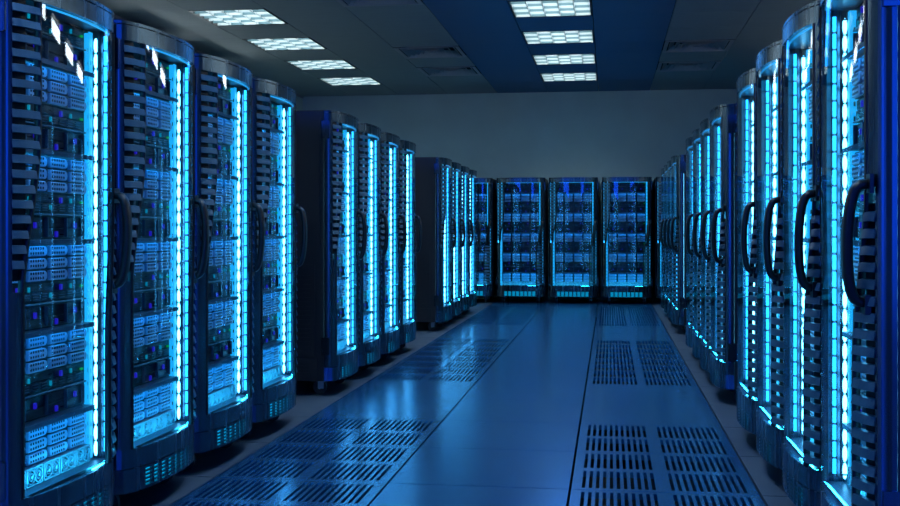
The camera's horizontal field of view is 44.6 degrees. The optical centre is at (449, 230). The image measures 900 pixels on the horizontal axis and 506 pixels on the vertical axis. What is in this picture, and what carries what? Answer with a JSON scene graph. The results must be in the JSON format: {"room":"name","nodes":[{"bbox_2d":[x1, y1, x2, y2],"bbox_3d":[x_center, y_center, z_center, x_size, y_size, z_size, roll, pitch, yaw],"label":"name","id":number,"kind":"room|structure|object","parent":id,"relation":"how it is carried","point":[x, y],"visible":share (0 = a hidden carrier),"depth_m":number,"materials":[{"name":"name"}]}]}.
{"room":"server room","nodes":[
{"label":"server room","id":0,"kind":"room"},
{"bbox_2d":[114,18,301,110],"bbox_3d":[-4.420,-0.564,8.930,0.120,4.300,22.800,0,0,8],"label":"wall","id":1,"kind":"structure","parent":0,"point":[298,99],"depth_m":19.94,"materials":[{"name":"paint"}]},
{"bbox_2d":[114,14,303,98],"bbox_3d":[-4.351,-2.446,8.920,0.020,0.033,22.800,0,0,8],"label":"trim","id":2,"kind":"structure","parent":1,"relation":"attached to","point":[115,16],"depth_m":14.97,"materials":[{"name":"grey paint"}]},
{"bbox_2d":[118,299,795,505],"bbox_3d":[0.167,1.411,8.262,9.150,0.350,22.800,0,0,8],"label":"floor","id":3,"kind":"structure","parent":0,"point":[509,437],"depth_m":7.48,"materials":[{"name":"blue tile"}]},
{"bbox_2d":[0,0,131,505],"bbox_3d":[-1.935,0.171,4.237,1.157,2.130,0.848,0,0,8],"label":"rack","id":4,"kind":"object","parent":3,"relation":"on","point":[58,194],"visible":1,"depth_m":4.23,"materials":[{"name":"black metal"}]},
{"bbox_2d":[28,458,111,496],"bbox_3d":[-1.436,0.937,4.176,0.042,0.014,0.647,0,0,8],"label":"light","id":5,"kind":"object","parent":4,"relation":"on","point":[56,488],"depth_m":4.14,"materials":[{"name":"blue plastic"}]},
{"bbox_2d":[42,5,109,35],"bbox_3d":[-1.417,-0.803,4.223,0.041,0.006,0.601,0,0,5],"label":"light","id":6,"kind":"object","parent":4,"relation":"on","point":[68,11],"depth_m":4.17,"materials":[{"name":"blue plastic"}]},
{"bbox_2d":[112,20,208,505],"bbox_3d":[-1.808,0.171,5.110,1.157,2.130,0.848,0,0,8],"label":"rack","id":7,"kind":"object","parent":3,"relation":"on","point":[154,69],"visible":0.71,"depth_m":5.12,"materials":[{"name":"black metal"}]},
{"bbox_2d":[135,422,188,447],"bbox_3d":[-1.309,0.937,5.049,0.042,0.014,0.647,0,0,8],"label":"light","id":8,"kind":"object","parent":7,"relation":"on","point":[159,440],"depth_m":4.97,"materials":[{"name":"blue"}]},
{"bbox_2d":[146,46,190,67],"bbox_3d":[-1.290,-0.803,5.096,0.041,0.006,0.601,0,0,5],"label":"light","id":9,"kind":"object","parent":7,"relation":"on","point":[165,50],"depth_m":5.05,"materials":[{"name":"blue"}]},
{"bbox_2d":[183,53,264,470],"bbox_3d":[-1.681,0.171,5.983,1.157,2.130,0.848,0,0,8],"label":"rack","id":10,"kind":"object","parent":3,"relation":"on","point":[223,335],"visible":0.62,"depth_m":6.05,"materials":[{"name":"black metal"}]},
{"bbox_2d":[209,396,247,413],"bbox_3d":[-1.182,0.937,5.921,0.042,0.014,0.647,0,0,8],"label":"light","id":11,"kind":"object","parent":10,"relation":"on","point":[235,405],"depth_m":5.87,"materials":[{"name":"blue plastic"}]},
{"bbox_2d":[218,75,248,89],"bbox_3d":[-1.163,-0.803,5.969,0.041,0.006,0.601,0,0,5],"label":"light","id":12,"kind":"object","parent":10,"relation":"on","point":[237,79],"depth_m":5.93,"materials":[{"name":"blue plastic"}]},
{"bbox_2d":[241,77,306,438],"bbox_3d":[-1.553,0.171,6.856,1.157,2.130,0.848,0,0,8],"label":"rack","id":13,"kind":"object","parent":3,"relation":"on","point":[274,302],"visible":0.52,"depth_m":6.96,"materials":[{"name":"black metal"}]},
{"bbox_2d":[263,374,292,388],"bbox_3d":[-1.055,0.937,6.794,0.042,0.014,0.647,0,0,8],"label":"light","id":14,"kind":"object","parent":13,"relation":"on","point":[282,383],"depth_m":6.75,"materials":[{"name":"blue"}]},
{"bbox_2d":[270,95,293,106],"bbox_3d":[-1.036,-0.803,6.842,0.041,0.006,0.601,0,0,5],"label":"light","id":15,"kind":"object","parent":13,"relation":"on","point":[287,99],"depth_m":6.82,"materials":[{"name":"blue plastic"}]},
{"bbox_2d":[170,417,441,505],"bbox_3d":[-0.678,1.251,5.869,0.874,0.030,2.692,0,0,8],"label":"floor vent","id":16,"kind":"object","parent":3,"relation":"in","point":[280,461],"depth_m":5.76,"materials":[{"name":"metal"}]},
{"bbox_2d":[296,110,366,393],"bbox_3d":[-1.298,0.171,8.611,1.157,2.130,0.848,0,0,8],"label":"rack","id":17,"kind":"object","parent":3,"relation":"on","point":[327,310],"visible":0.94,"depth_m":8.16,"materials":[{"name":"black metal"}]},
{"bbox_2d":[338,346,355,354],"bbox_3d":[-0.799,0.937,8.550,0.042,0.014,0.647,0,0,8],"label":"light","id":18,"kind":"object","parent":17,"relation":"on","point":[351,350],"depth_m":8.54,"materials":[{"name":"blue"}]},
{"bbox_2d":[346,122,388,378],"bbox_3d":[-1.171,0.171,9.484,1.157,2.130,0.848,0,0,8],"label":"rack","id":19,"kind":"object","parent":3,"relation":"on","point":[369,135],"visible":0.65,"depth_m":9.65,"materials":[{"name":"black metal"}]},
{"bbox_2d":[369,132,406,365],"bbox_3d":[-1.044,0.171,10.357,1.157,2.130,0.848,0,0,8],"label":"rack","id":20,"kind":"object","parent":3,"relation":"on","point":[390,143],"visible":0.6,"depth_m":10.54,"materials":[{"name":"black metal"}]},
{"bbox_2d":[389,140,421,354],"bbox_3d":[-0.917,0.171,11.230,1.157,2.130,0.848,0,0,8],"label":"rack","id":21,"kind":"object","parent":3,"relation":"on","point":[408,261],"visible":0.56,"depth_m":11.46,"materials":[{"name":"black metal"}]},
{"bbox_2d":[416,157,456,330],"bbox_3d":[-0.538,0.171,13.836,1.157,2.130,0.848,0,0,8],"label":"rack","id":22,"kind":"object","parent":3,"relation":"on","point":[434,260],"visible":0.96,"depth_m":13.39,"materials":[{"name":"black metal"}]},
{"bbox_2d":[371,338,513,382],"bbox_3d":[0.035,1.251,10.767,0.874,0.030,3.592,0,0,8],"label":"floor vent","id":23,"kind":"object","parent":3,"relation":"in","point":[393,373],"depth_m":10.33,"materials":[{"name":"metal"}]},
{"bbox_2d":[443,162,465,324],"bbox_3d":[-0.411,0.171,14.709,1.157,2.130,0.848,0,0,8],"label":"rack","id":24,"kind":"object","parent":3,"relation":"on","point":[456,167],"visible":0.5,"depth_m":14.93,"materials":[{"name":"black metal"}]},
{"bbox_2d":[453,166,473,318],"bbox_3d":[-0.283,0.171,15.582,1.157,2.130,0.848,0,0,8],"label":"rack","id":25,"kind":"object","parent":3,"relation":"on","point":[465,260],"visible":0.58,"depth_m":15.83,"materials":[{"name":"black metal"}]},
{"bbox_2d":[462,169,480,313],"bbox_3d":[-0.157,0.171,16.455,1.157,2.130,0.848,0,0,8],"label":"rack","id":26,"kind":"object","parent":3,"relation":"on","point":[472,173],"visible":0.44,"depth_m":16.69,"materials":[{"name":"black metal"}]},
{"bbox_2d":[477,178,496,301],"bbox_3d":[0.383,0.171,19.191,0.848,2.130,1.157,0,0,8],"label":"rack","id":27,"kind":"object","parent":3,"relation":"on","point":[486,187],"visible":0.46,"depth_m":18.75,"materials":[{"name":"black metal"}]},
{"bbox_2d":[461,306,541,324],"bbox_3d":[0.813,1.251,16.111,0.874,0.030,3.592,0,0,8],"label":"floor tile","id":28,"kind":"structure","parent":3,"relation":"in","point":[468,321],"depth_m":15.90,"materials":[{"name":"tile"}]},
{"bbox_2d":[496,178,547,302],"bbox_3d":[1.265,0.171,19.063,0.848,2.130,1.157,0,0,8],"label":"rack","id":29,"kind":"object","parent":3,"relation":"on","point":[522,203],"visible":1,"depth_m":18.65,"materials":[{"name":"black metal"}]},
{"bbox_2d":[506,285,539,285],"bbox_3d":[1.204,0.937,18.564,0.647,0.014,0.042,0,0,8],"label":"light","id":30,"kind":"object","parent":29,"relation":"on","point":[506,285],"depth_m":18.55,"materials":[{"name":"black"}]},
{"bbox_2d":[548,177,598,302],"bbox_3d":[2.147,0.171,18.935,0.848,2.130,1.157,0,0,8],"label":"rack","id":31,"kind":"object","parent":3,"relation":"on","point":[573,221],"visible":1,"depth_m":18.52,"materials":[{"name":"black metal"}]},
{"bbox_2d":[559,182,593,182],"bbox_3d":[2.133,-0.803,18.418,0.601,0.006,0.041,0,0,5],"label":"light","id":32,"kind":"object","parent":31,"relation":"on","point":[559,182],"depth_m":18.40,"materials":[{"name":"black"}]},
{"bbox_2d":[601,177,651,303],"bbox_3d":[3.029,0.171,18.806,0.848,2.130,1.157,0,0,8],"label":"rack","id":33,"kind":"object","parent":3,"relation":"on","point":[626,201],"visible":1,"depth_m":18.39,"materials":[{"name":"black metal"}]},
{"bbox_2d":[595,307,663,326],"bbox_3d":[2.566,1.251,15.856,0.874,0.030,3.592,0,0,8],"label":"floor vent","id":34,"kind":"object","parent":3,"relation":"in","point":[598,323],"depth_m":15.70,"materials":[{"name":"metal"}]},
{"bbox_2d":[587,340,697,386],"bbox_3d":[1.788,1.251,10.512,0.874,0.030,3.592,0,0,8],"label":"floor vent","id":35,"kind":"object","parent":3,"relation":"in","point":[676,378],"depth_m":10.09,"materials":[{"name":"metal"}]},
{"bbox_2d":[653,177,663,300],"bbox_3d":[3.910,0.171,18.678,0.848,2.130,1.157,0,0,8],"label":"rack","id":36,"kind":"object","parent":3,"relation":"on","point":[657,181],"visible":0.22,"depth_m":18.27,"materials":[{"name":"black metal"}]},
{"bbox_2d":[660,168,666,308],"bbox_3d":[3.622,0.171,15.899,1.157,2.130,0.848,0,0,8],"label":"rack","id":37,"kind":"object","parent":3,"relation":"on","point":[662,169],"visible":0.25,"depth_m":15.89,"materials":[{"name":"black metal"}]},
{"bbox_2d":[663,165,668,312],"bbox_3d":[3.495,0.171,15.027,1.157,2.130,0.848,0,0,8],"label":"rack","id":38,"kind":"object","parent":3,"relation":"on","point":[665,166],"visible":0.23,"depth_m":15.15,"materials":[{"name":"black metal"}]},
{"bbox_2d":[569,424,764,505],"bbox_3d":[1.076,1.251,5.614,0.874,0.030,2.692,0,0,8],"label":"floor vent","id":39,"kind":"object","parent":3,"relation":"in","point":[659,473],"depth_m":5.68,"materials":[{"name":"metal"}]},
{"bbox_2d":[667,160,680,325],"bbox_3d":[3.368,0.171,14.154,1.157,2.130,0.848,0,0,8],"label":"rack","id":40,"kind":"object","parent":3,"relation":"on","point":[668,162],"visible":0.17,"depth_m":14.31,"materials":[{"name":"black metal"}]},
{"bbox_2d":[670,155,687,332],"bbox_3d":[3.241,0.171,13.281,1.157,2.130,0.848,0,0,8],"label":"rack","id":41,"kind":"object","parent":3,"relation":"on","point":[678,162],"visible":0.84,"depth_m":12.97,"materials":[{"name":"black metal"}]},
{"bbox_2d":[686,137,694,347],"bbox_3d":[2.862,0.171,10.675,1.157,2.130,0.848,0,0,8],"label":"rack","id":42,"kind":"object","parent":3,"relation":"on","point":[689,144],"visible":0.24,"depth_m":10.85,"materials":[{"name":"black metal"}]},
{"bbox_2d":[692,128,700,358],"bbox_3d":[2.735,0.171,9.802,1.157,2.130,0.848,0,0,8],"label":"rack","id":43,"kind":"object","parent":3,"relation":"on","point":[696,335],"visible":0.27,"depth_m":9.92,"materials":[{"name":"black metal"}]},
{"bbox_2d":[700,118,713,371],"bbox_3d":[2.608,0.171,8.929,1.157,2.130,0.848,0,0,8],"label":"rack","id":44,"kind":"object","parent":3,"relation":"on","point":[704,124],"visible":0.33,"depth_m":9.06,"materials":[{"name":"black metal"}]},
{"bbox_2d":[709,103,736,401],"bbox_3d":[2.481,0.171,8.056,1.157,2.130,0.848,0,0,8],"label":"rack","id":45,"kind":"object","parent":3,"relation":"on","point":[723,203],"visible":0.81,"depth_m":7.75,"materials":[{"name":"black metal"}]},
{"bbox_2d":[736,68,757,433],"bbox_3d":[2.225,0.171,6.301,1.157,2.130,0.848,0,0,8],"label":"rack","id":46,"kind":"object","parent":3,"relation":"on","point":[747,258],"visible":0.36,"depth_m":6.48,"materials":[{"name":"black metal"}]},
{"bbox_2d":[739,85,753,97],"bbox_3d":[1.708,-0.803,6.315,0.041,0.006,0.601,0,0,5],"label":"light","id":47,"kind":"object","parent":46,"relation":"on","point":[743,89],"depth_m":6.34,"materials":[{"name":"blue plastic"}]},
{"bbox_2d":[740,383,757,400],"bbox_3d":[1.726,0.937,6.362,0.042,0.014,0.647,0,0,8],"label":"light","id":48,"kind":"object","parent":46,"relation":"on","point":[744,395],"depth_m":6.24,"materials":[{"name":"blue"}]},
{"bbox_2d":[755,40,782,468],"bbox_3d":[2.098,0.171,5.428,1.157,2.130,0.848,0,0,8],"label":"rack","id":49,"kind":"object","parent":3,"relation":"on","point":[769,410],"visible":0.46,"depth_m":5.77,"materials":[{"name":"black metal"}]},
{"bbox_2d":[759,61,777,77],"bbox_3d":[1.581,-0.803,5.442,0.041,0.006,0.601,0,0,5],"label":"light","id":50,"kind":"object","parent":49,"relation":"on","point":[766,66],"depth_m":5.49,"materials":[{"name":"blue"}]},
{"bbox_2d":[759,406,779,428],"bbox_3d":[1.599,0.937,5.489,0.042,0.014,0.647,0,0,8],"label":"light","id":51,"kind":"object","parent":49,"relation":"on","point":[764,413],"depth_m":5.43,"materials":[{"name":"blue plastic"}]},
{"bbox_2d":[780,0,820,505],"bbox_3d":[1.971,0.171,4.555,1.157,2.130,0.848,0,0,8],"label":"rack","id":52,"kind":"object","parent":3,"relation":"on","point":[801,442],"visible":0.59,"depth_m":4.82,"materials":[{"name":"black metal"}]},
{"bbox_2d":[786,26,811,49],"bbox_3d":[1.454,-0.803,4.569,0.041,0.006,0.601,0,0,5],"label":"light","id":53,"kind":"object","parent":52,"relation":"on","point":[799,34],"depth_m":4.60,"materials":[{"name":"blue plastic"}]},
{"bbox_2d":[786,437,816,469],"bbox_3d":[1.472,0.937,4.617,0.042,0.014,0.647,0,0,8],"label":"light","id":54,"kind":"object","parent":52,"relation":"on","point":[793,446],"depth_m":4.58,"materials":[{"name":"blue plastic"}]},
{"bbox_2d":[817,0,899,505],"bbox_3d":[1.844,0.171,3.682,1.157,2.130,0.848,0,0,8],"label":"rack","id":55,"kind":"object","parent":3,"relation":"on","point":[858,52],"visible":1,"depth_m":3.44,"materials":[{"name":"black metal"}]},
{"bbox_2d":[825,0,832,10],"bbox_3d":[1.327,-0.803,3.696,0.041,0.006,0.601,0,0,5],"label":"light","id":56,"kind":"object","parent":55,"relation":"on","point":[827,2],"depth_m":3.91,"materials":[{"name":"blue plastic"}]},
{"bbox_2d":[824,482,847,505],"bbox_3d":[1.345,0.937,3.744,0.042,0.014,0.647,0,0,8],"label":"light","id":57,"kind":"object","parent":55,"relation":"on","point":[832,492],"depth_m":3.89,"materials":[{"name":"blue plastic"}]},
{"bbox_2d":[95,0,818,96],"bbox_3d":[0.167,-2.589,8.262,9.150,0.250,22.800,0,0,8],"label":"ceiling","id":58,"kind":"structure","parent":0,"point":[629,35],"depth_m":13.94,"materials":[{"name":"black"}]},
{"bbox_2d":[189,8,287,25],"bbox_3d":[-2.437,-2.532,12.696,0.888,0.144,0.907,0,0,8],"label":"ceiling light","id":59,"kind":"object","parent":58,"relation":"attached to","point":[234,17],"visible":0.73,"depth_m":12.73,"materials":[{"name":"white plastic"}]},
{"bbox_2d":[242,37,326,50],"bbox_3d":[-2.174,-2.532,14.507,0.888,0.144,0.907,0,0,8],"label":"ceiling light","id":60,"kind":"object","parent":58,"relation":"attached to","point":[301,43],"visible":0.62,"depth_m":14.54,"materials":[{"name":"white plastic"}]},
{"bbox_2d":[285,59,357,69],"bbox_3d":[-1.910,-2.532,16.318,0.888,0.144,0.907,0,0,8],"label":"ceiling light","id":61,"kind":"object","parent":58,"relation":"attached to","point":[340,63],"visible":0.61,"depth_m":16.36,"materials":[{"name":"white plastic"}]},
{"bbox_2d":[317,77,381,85],"bbox_3d":[-1.646,-2.532,18.129,0.888,0.144,0.907,0,0,8],"label":"ceiling light","id":62,"kind":"object","parent":58,"relation":"attached to","point":[346,80],"visible":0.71,"depth_m":18.17,"materials":[{"name":"white plastic"}]},
{"bbox_2d":[336,0,423,6],"bbox_3d":[-0.788,-2.506,11.531,0.888,0.107,0.907,0,0,8],"label":"ceiling vent","id":63,"kind":"object","parent":58,"relation":"in","point":[351,3],"visible":1,"depth_m":11.88,"materials":[{"name":"black metal"}]},
{"bbox_2d":[393,46,466,58],"bbox_3d":[-0.261,-2.506,15.153,0.888,0.107,0.907,0,0,8],"label":"ceiling vent","id":64,"kind":"object","parent":58,"relation":"in","point":[430,51],"visible":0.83,"depth_m":15.29,"materials":[{"name":"black metal"}]},
{"bbox_2d":[417,66,481,76],"bbox_3d":[0.003,-2.506,16.964,0.888,0.107,0.907,0,0,8],"label":"ceiling vent","id":65,"kind":"object","parent":58,"relation":"in","point":[458,70],"visible":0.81,"depth_m":17.10,"materials":[{"name":"black metal"}]},
{"bbox_2d":[508,0,591,17],"bbox_3d":[1.125,-2.532,12.177,0.888,0.144,0.907,0,0,8],"label":"ceiling light","id":66,"kind":"object","parent":58,"relation":"attached to","point":[532,8],"visible":0.98,"depth_m":12.22,"materials":[{"name":"white plastic"}]},
{"bbox_2d":[521,20,593,43],"bbox_3d":[1.389,-2.532,13.988,0.888,0.144,0.907,0,0,8],"label":"ceiling light","id":67,"kind":"object","parent":58,"relation":"attached to","point":[569,36],"visible":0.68,"depth_m":14.02,"materials":[{"name":"white plastic"}]},
{"bbox_2d":[532,46,595,64],"bbox_3d":[1.653,-2.532,15.799,0.888,0.144,0.907,0,0,8],"label":"ceiling light","id":68,"kind":"object","parent":58,"relation":"attached to","point":[557,59],"visible":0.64,"depth_m":15.84,"materials":[{"name":"white plastic"}]},
{"bbox_2d":[540,63,596,81],"bbox_3d":[1.916,-2.532,17.610,0.888,0.144,0.907,0,0,8],"label":"ceiling light","id":69,"kind":"object","parent":58,"relation":"attached to","point":[589,76],"visible":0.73,"depth_m":17.65,"materials":[{"name":"white plastic"}]},
{"bbox_2d":[656,57,720,71],"bbox_3d":[3.566,-2.506,16.445,0.888,0.107,0.907,0,0,8],"label":"ceiling vent","id":70,"kind":"object","parent":58,"relation":"in","point":[688,65],"visible":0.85,"depth_m":16.57,"materials":[{"name":"black metal"}]},
{"bbox_2d":[662,33,734,52],"bbox_3d":[3.302,-2.506,14.634,0.888,0.107,0.907,0,0,8],"label":"ceiling vent","id":71,"kind":"object","parent":58,"relation":"in","point":[716,45],"visible":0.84,"depth_m":14.75,"materials":[{"name":"black metal"}]},
{"bbox_2d":[302,85,736,316],"bbox_3d":[1.817,-0.564,19.603,9.390,4.300,0.120,0,0,8],"label":"wall","id":72,"kind":"structure","parent":0,"point":[599,134],"depth_m":19.55,"materials":[{"name":"paint"}]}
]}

